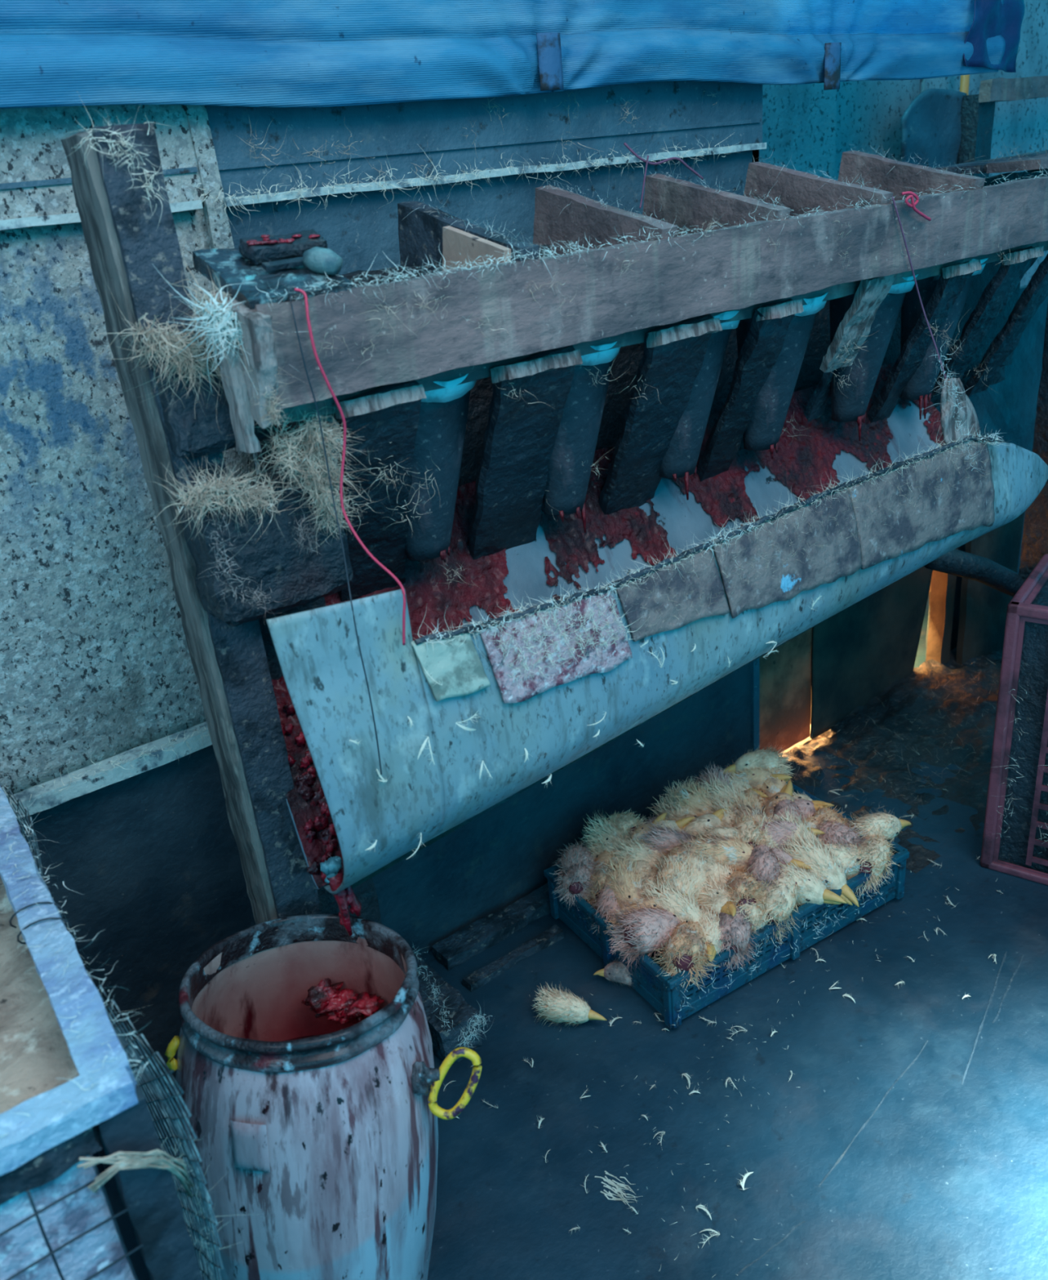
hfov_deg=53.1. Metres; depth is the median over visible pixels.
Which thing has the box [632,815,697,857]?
head
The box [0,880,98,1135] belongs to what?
tray
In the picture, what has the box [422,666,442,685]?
feather
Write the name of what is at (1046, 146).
straw
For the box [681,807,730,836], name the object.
head
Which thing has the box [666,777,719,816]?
head
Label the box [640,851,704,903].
head
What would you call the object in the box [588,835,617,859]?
head
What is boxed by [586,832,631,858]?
head
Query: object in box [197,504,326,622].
straw
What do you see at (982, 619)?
wall panel
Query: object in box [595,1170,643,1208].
feathers
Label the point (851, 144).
straw
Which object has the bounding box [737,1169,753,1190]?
feather
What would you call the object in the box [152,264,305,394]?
clump
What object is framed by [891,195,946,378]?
twine
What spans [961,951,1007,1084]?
scratch
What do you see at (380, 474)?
scraps
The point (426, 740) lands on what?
feather
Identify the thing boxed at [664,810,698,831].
head
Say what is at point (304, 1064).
barrel
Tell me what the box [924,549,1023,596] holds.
pipe
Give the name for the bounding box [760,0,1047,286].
wall
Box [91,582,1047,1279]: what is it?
floor
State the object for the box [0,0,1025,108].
tarp
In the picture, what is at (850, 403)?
cone
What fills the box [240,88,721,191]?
scraps
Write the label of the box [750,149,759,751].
wall
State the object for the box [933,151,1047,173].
plank
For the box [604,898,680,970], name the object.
head
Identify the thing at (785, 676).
wall panel
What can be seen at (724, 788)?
head
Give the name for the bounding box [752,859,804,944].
head
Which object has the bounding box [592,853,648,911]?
head
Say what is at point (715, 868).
head
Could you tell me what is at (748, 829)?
head
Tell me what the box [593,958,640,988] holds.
head
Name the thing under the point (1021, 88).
beam
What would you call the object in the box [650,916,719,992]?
head
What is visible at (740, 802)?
head
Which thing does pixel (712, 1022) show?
feather
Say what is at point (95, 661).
wall
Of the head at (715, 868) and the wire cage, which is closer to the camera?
the wire cage
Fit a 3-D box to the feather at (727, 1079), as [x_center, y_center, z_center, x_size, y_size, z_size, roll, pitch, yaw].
[0.376,0.802,1.903,0.027,0.011,0.025,8,28,28]
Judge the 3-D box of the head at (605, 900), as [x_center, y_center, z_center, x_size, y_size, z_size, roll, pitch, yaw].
[0.188,0.557,2.212,0.129,0.136,0.181,-4,24,3]
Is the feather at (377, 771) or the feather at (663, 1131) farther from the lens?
the feather at (663, 1131)
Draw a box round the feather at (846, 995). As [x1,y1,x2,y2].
[842,994,855,1003]
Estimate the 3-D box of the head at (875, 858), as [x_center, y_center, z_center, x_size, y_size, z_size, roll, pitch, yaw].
[0.752,0.465,2.236,0.189,0.133,0.132,-21,28,-30]
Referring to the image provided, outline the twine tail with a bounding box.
[639,155,648,208]
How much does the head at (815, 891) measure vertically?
0.134 m
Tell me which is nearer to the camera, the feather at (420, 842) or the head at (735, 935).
the feather at (420, 842)
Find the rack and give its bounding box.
[64,120,1047,924]
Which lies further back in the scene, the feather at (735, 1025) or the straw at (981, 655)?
the straw at (981, 655)
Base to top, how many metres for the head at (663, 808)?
0.141 m
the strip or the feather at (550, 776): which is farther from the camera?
the strip
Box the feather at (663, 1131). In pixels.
[653,1130,665,1143]
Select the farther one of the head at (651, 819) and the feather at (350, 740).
the head at (651, 819)
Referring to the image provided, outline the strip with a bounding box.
[940,377,981,467]
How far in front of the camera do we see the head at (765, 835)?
2.25 m
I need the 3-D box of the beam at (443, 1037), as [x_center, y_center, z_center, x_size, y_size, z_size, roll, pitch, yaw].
[-0.244,0.704,2.169,0.098,0.092,0.445,-21,29,-31]
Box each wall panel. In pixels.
[760,627,812,753]
[810,565,933,738]
[955,511,1024,665]
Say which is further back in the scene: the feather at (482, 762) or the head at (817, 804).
the head at (817, 804)
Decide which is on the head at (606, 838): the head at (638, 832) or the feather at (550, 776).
the head at (638, 832)
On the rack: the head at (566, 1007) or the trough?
the trough
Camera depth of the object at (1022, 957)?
2.05 m
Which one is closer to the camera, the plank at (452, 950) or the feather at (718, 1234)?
the feather at (718, 1234)
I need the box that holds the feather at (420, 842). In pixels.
[406,832,422,859]
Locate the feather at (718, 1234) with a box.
[699,1228,719,1247]
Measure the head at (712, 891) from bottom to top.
0.144 m
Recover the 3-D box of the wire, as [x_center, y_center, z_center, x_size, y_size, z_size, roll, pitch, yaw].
[-0.224,-0.115,1.288,0.011,0.583,0.133,-12,25,-13]
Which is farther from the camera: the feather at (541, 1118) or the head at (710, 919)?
the head at (710, 919)
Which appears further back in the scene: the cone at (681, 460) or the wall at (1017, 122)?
the wall at (1017, 122)
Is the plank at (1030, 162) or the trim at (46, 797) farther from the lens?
the plank at (1030, 162)
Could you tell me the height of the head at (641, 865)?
0.141 m
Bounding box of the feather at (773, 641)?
[765,640,777,656]
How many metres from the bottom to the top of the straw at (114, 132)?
0.152 m
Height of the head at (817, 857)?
0.143 m
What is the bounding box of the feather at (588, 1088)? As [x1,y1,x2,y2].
[581,1088,591,1097]
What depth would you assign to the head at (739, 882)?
2.09 m
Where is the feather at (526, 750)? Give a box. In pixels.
[521,747,530,762]
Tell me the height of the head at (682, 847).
0.123 m
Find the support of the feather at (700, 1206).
on the floor at (948, 1179)
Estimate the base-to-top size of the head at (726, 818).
0.123 m
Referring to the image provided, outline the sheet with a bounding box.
[900,88,967,167]
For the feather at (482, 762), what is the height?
0.030 m
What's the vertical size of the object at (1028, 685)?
0.447 m
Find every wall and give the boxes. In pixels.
[0,80,1047,1106]
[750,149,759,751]
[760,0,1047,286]
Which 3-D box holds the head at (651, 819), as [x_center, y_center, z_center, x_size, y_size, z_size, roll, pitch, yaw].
[0.294,0.448,2.366,0.197,0.135,0.131,-24,30,-35]
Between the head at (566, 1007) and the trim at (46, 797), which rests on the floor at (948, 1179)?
the head at (566, 1007)
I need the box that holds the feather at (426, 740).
[417,735,438,766]
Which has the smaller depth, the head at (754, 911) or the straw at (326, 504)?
the straw at (326, 504)
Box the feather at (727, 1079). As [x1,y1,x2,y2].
[725,1077,737,1088]
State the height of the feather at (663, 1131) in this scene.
0.012 m
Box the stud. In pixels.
[926,547,958,663]
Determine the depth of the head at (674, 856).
2.17 m
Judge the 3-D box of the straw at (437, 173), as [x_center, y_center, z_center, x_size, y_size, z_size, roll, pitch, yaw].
[-0.022,-0.824,1.837,1.184,0.115,0.109,-21,28,-30]
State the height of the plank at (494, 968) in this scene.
0.024 m
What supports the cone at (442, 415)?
hanging from the rack
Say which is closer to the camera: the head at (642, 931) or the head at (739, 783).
the head at (642, 931)
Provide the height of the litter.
0.063 m
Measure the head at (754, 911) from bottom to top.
0.142 m
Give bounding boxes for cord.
[293,288,405,645]
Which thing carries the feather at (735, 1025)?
on the floor at (948, 1179)
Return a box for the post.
[958,94,995,177]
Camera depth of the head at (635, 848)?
2.25 m
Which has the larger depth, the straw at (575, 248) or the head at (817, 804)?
the head at (817, 804)
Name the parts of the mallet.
blade, handle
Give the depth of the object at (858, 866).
2.14 m
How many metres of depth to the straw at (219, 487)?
1.31 m
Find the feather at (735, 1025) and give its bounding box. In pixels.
[728,1025,746,1037]
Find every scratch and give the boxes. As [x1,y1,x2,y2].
[817,1040,928,1186]
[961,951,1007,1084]
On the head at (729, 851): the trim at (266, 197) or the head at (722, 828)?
the head at (722, 828)
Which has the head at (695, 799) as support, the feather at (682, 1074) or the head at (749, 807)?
the head at (749, 807)
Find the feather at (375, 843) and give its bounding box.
[364,840,377,850]
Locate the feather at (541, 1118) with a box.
[537,1117,544,1128]
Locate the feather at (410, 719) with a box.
[406,715,413,728]
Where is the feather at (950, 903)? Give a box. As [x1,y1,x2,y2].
[946,895,955,907]
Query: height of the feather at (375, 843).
0.016 m
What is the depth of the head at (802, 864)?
2.20 m
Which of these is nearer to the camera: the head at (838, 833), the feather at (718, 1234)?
the feather at (718, 1234)
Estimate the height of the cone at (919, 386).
0.343 m
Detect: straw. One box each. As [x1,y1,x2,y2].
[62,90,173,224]
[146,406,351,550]
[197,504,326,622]
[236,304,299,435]
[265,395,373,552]
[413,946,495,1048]
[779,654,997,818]
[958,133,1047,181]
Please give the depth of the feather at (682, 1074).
1.92 m
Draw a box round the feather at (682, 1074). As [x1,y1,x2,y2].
[681,1072,692,1088]
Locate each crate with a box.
[543,781,909,1028]
[980,554,1047,885]
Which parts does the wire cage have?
rail, corner post, rail, panel, rail, corner post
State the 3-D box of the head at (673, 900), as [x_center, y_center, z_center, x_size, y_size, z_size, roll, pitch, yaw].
[0.296,0.550,2.106,0.127,0.135,0.192,-14,26,-18]
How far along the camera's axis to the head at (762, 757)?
2.52 m
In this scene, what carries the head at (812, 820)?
on the head at (786, 803)
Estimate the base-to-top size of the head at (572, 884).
0.105 m
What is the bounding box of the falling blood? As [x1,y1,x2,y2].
[320,856,361,936]
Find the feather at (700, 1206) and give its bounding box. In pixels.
[696,1203,711,1220]
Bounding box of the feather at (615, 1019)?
[608,1014,622,1026]
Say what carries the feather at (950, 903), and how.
on the floor at (948, 1179)
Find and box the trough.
[266,361,1047,894]
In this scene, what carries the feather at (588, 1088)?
on the floor at (948, 1179)
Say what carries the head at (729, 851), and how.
in the crate at (667, 1001)
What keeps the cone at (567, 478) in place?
hanging from the rack
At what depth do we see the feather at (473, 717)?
1.40 m
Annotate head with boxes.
[532,980,607,1026]
[551,840,602,895]
[551,855,597,910]
[578,808,629,850]
[579,848,623,910]
[582,878,622,933]
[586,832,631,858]
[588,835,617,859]
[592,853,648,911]
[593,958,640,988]
[601,809,649,841]
[601,893,687,958]
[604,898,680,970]
[610,831,665,868]
[621,813,660,839]
[624,812,666,845]
[628,859,654,900]
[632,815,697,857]
[634,865,661,895]
[638,871,704,923]
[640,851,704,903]
[642,847,696,895]
[648,791,696,819]
[650,817,695,832]
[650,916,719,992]
[652,833,711,867]
[660,775,699,815]
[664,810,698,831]
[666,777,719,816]
[679,835,711,905]
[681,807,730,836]
[686,825,753,871]
[687,821,739,841]
[689,760,733,789]
[692,836,736,884]
[695,871,736,916]
[697,899,724,961]
[698,774,751,804]
[699,787,737,827]
[700,769,768,797]
[713,789,786,853]
[715,904,759,971]
[716,880,774,954]
[719,864,778,930]
[720,742,795,782]
[724,801,758,827]
[726,762,791,788]
[729,813,779,848]
[737,780,768,812]
[742,810,780,848]
[743,843,790,892]
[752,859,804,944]
[755,813,825,852]
[756,764,789,800]
[757,840,812,869]
[762,780,794,818]
[765,790,829,810]
[768,796,834,821]
[769,807,822,853]
[771,796,807,821]
[777,827,859,906]
[777,852,847,905]
[800,815,818,828]
[802,813,823,844]
[807,804,854,837]
[811,836,890,879]
[816,813,875,860]
[841,807,911,840]
[841,831,899,899]
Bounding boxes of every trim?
[0,118,761,189]
[0,199,202,230]
[7,720,215,819]
[185,104,262,469]
[222,142,766,206]
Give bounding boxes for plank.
[431,882,551,972]
[462,924,564,991]
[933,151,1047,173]
[986,153,1047,173]
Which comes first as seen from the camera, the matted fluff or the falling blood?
the matted fluff
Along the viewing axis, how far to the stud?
3.17 m
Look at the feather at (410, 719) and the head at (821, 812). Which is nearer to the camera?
the feather at (410, 719)
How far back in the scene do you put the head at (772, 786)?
2.46 m
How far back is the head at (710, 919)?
2.04 m
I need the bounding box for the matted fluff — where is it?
[89,231,302,429]
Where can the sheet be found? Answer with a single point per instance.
(931, 126)
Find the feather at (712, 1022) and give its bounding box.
[698,1016,716,1026]
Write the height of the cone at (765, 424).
0.315 m
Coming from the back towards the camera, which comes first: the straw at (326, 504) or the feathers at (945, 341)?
the feathers at (945, 341)
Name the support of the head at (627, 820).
in the crate at (667, 1001)
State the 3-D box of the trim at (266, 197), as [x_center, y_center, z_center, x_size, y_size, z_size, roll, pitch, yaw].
[0.018,-0.848,1.891,1.192,0.015,0.044,-21,29,-31]
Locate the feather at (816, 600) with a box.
[810,595,822,608]
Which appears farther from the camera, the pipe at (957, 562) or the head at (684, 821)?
the pipe at (957, 562)
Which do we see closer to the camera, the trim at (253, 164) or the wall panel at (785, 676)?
the trim at (253, 164)
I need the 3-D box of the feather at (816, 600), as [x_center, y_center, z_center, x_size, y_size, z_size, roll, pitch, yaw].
[0.501,-0.066,1.791,0.036,0.028,0.013,-22,29,-32]
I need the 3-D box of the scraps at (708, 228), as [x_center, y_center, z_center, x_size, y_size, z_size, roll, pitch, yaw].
[0.345,-0.580,1.646,1.505,0.194,0.104,-22,29,-32]
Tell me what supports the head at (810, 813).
in the crate at (667, 1001)
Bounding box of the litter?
[778,647,1003,873]
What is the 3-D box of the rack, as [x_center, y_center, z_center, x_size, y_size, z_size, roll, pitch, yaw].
[0.520,-0.219,2.156,2.424,1.640,0.404,-21,29,-31]
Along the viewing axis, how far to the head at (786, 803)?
2.35 m
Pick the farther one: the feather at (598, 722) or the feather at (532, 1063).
the feather at (532, 1063)
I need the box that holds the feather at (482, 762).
[478,760,493,778]
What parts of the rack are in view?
post, post, rail, rail, rail, post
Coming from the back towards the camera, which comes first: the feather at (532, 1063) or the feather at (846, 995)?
the feather at (846, 995)
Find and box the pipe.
[960,74,969,95]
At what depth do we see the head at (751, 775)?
2.49 m
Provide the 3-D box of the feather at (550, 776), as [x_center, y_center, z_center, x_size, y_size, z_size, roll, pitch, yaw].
[0.034,0.210,1.563,0.016,0.023,0.018,-4,24,3]
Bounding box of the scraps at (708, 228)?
[317,212,1014,368]
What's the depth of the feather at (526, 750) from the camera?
1.51 m
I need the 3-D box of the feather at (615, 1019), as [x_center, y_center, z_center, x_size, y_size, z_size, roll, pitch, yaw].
[0.176,0.747,2.067,0.023,0.012,0.032,11,29,32]
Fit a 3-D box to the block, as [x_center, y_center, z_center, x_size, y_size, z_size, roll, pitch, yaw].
[-0.297,-0.488,1.303,0.110,0.034,0.044,-21,29,-31]
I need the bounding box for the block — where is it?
[238,229,328,264]
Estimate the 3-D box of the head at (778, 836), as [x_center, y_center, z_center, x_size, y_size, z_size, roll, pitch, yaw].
[0.555,0.435,2.297,0.176,0.129,0.116,-9,24,-6]
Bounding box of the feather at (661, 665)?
[648,646,664,667]
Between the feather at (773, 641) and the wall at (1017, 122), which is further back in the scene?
the wall at (1017, 122)
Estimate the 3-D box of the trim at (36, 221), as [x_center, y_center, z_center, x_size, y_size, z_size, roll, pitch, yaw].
[-1.134,-0.394,1.147,1.622,0.015,0.043,-21,29,-31]
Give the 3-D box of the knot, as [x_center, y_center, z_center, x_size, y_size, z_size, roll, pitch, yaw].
[0.691,-0.762,1.845,0.078,0.055,0.016,-21,29,-31]
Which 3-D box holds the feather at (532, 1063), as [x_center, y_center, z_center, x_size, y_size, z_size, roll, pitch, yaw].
[0.009,0.800,1.991,0.026,0.011,0.024,-5,24,1]
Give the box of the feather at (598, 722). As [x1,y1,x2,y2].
[586,711,606,727]
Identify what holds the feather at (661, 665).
attached to the trough
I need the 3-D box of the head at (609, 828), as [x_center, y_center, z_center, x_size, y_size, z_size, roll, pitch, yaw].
[0.208,0.456,2.353,0.203,0.137,0.132,11,29,33]
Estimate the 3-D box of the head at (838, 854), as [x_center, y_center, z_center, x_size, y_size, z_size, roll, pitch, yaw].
[0.675,0.479,2.244,0.198,0.147,0.123,-8,24,-5]
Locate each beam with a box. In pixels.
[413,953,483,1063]
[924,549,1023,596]
[978,75,1047,102]
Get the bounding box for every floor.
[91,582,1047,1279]
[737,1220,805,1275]
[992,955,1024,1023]
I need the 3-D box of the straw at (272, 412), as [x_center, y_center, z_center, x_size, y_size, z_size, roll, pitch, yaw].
[-0.301,-0.314,1.236,0.062,0.166,0.066,-3,24,7]
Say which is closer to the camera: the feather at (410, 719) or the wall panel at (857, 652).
the feather at (410, 719)
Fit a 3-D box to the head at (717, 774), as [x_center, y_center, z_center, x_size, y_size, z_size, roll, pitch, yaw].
[0.472,0.363,2.482,0.122,0.125,0.182,-14,26,-18]
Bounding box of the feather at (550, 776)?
[542,773,551,784]
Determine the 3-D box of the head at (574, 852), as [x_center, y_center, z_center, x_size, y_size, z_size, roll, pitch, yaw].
[0.106,0.485,2.289,0.125,0.126,0.184,-12,25,-14]
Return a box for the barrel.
[164,913,481,1279]
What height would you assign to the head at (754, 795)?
0.115 m
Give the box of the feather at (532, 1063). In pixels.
[523,1057,533,1066]
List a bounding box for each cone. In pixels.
[404,373,476,562]
[542,340,620,533]
[644,310,739,500]
[736,293,826,458]
[829,274,918,440]
[900,257,988,419]
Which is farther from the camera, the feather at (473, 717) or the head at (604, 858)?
the head at (604, 858)
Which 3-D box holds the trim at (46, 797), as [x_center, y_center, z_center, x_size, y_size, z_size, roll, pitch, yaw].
[-1.041,0.355,1.497,1.660,0.032,0.051,-21,29,-31]
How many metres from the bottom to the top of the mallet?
0.035 m
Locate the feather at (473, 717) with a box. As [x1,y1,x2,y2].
[454,710,479,731]
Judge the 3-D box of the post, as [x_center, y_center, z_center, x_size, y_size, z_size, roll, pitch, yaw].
[1.533,-1.012,3.695,0.096,1.625,0.066,-21,29,-31]
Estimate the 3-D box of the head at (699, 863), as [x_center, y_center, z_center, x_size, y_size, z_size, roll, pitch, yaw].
[0.366,0.489,2.195,0.115,0.121,0.176,-4,24,3]
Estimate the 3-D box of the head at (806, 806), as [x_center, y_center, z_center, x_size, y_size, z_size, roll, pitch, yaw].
[0.613,0.407,2.415,0.168,0.113,0.120,-23,30,-34]
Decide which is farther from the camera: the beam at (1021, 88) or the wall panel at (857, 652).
the beam at (1021, 88)
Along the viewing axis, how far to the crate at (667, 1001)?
2.14 m
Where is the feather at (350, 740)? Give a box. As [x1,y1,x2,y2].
[349,738,361,745]
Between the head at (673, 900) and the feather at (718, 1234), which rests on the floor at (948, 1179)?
the feather at (718, 1234)
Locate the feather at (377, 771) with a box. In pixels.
[375,768,387,782]
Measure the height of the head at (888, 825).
0.121 m
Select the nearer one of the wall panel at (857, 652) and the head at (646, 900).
the head at (646, 900)
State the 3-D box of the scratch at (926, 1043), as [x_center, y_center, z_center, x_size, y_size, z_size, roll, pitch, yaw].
[0.616,0.817,1.830,0.394,0.001,0.068,-21,29,-31]
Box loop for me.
[623,142,703,179]
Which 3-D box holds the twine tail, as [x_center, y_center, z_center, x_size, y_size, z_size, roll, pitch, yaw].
[0.211,-0.804,1.841,0.027,0.084,0.003,-21,29,-31]
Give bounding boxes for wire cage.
[0,768,242,1279]
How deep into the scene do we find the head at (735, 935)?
2.04 m
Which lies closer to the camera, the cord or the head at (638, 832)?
the cord
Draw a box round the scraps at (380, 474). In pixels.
[344,311,999,589]
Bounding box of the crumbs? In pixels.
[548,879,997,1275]
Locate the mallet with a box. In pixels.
[262,246,342,275]
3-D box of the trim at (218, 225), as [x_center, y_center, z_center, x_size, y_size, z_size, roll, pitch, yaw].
[-0.465,-0.629,1.592,0.033,1.581,0.021,-21,29,-31]
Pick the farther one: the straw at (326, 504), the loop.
the loop
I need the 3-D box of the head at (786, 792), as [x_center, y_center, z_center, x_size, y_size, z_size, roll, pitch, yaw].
[0.583,0.426,2.389,0.190,0.147,0.134,-22,29,-32]
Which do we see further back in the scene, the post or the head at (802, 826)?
the post
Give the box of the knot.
[901,191,931,221]
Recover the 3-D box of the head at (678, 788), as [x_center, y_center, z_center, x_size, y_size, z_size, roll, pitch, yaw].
[0.372,0.404,2.447,0.125,0.118,0.187,-1,25,10]
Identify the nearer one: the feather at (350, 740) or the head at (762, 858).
the feather at (350, 740)
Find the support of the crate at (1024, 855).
on the floor at (948, 1179)
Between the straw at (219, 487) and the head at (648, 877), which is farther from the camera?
the head at (648, 877)
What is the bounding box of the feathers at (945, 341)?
[921,341,989,471]

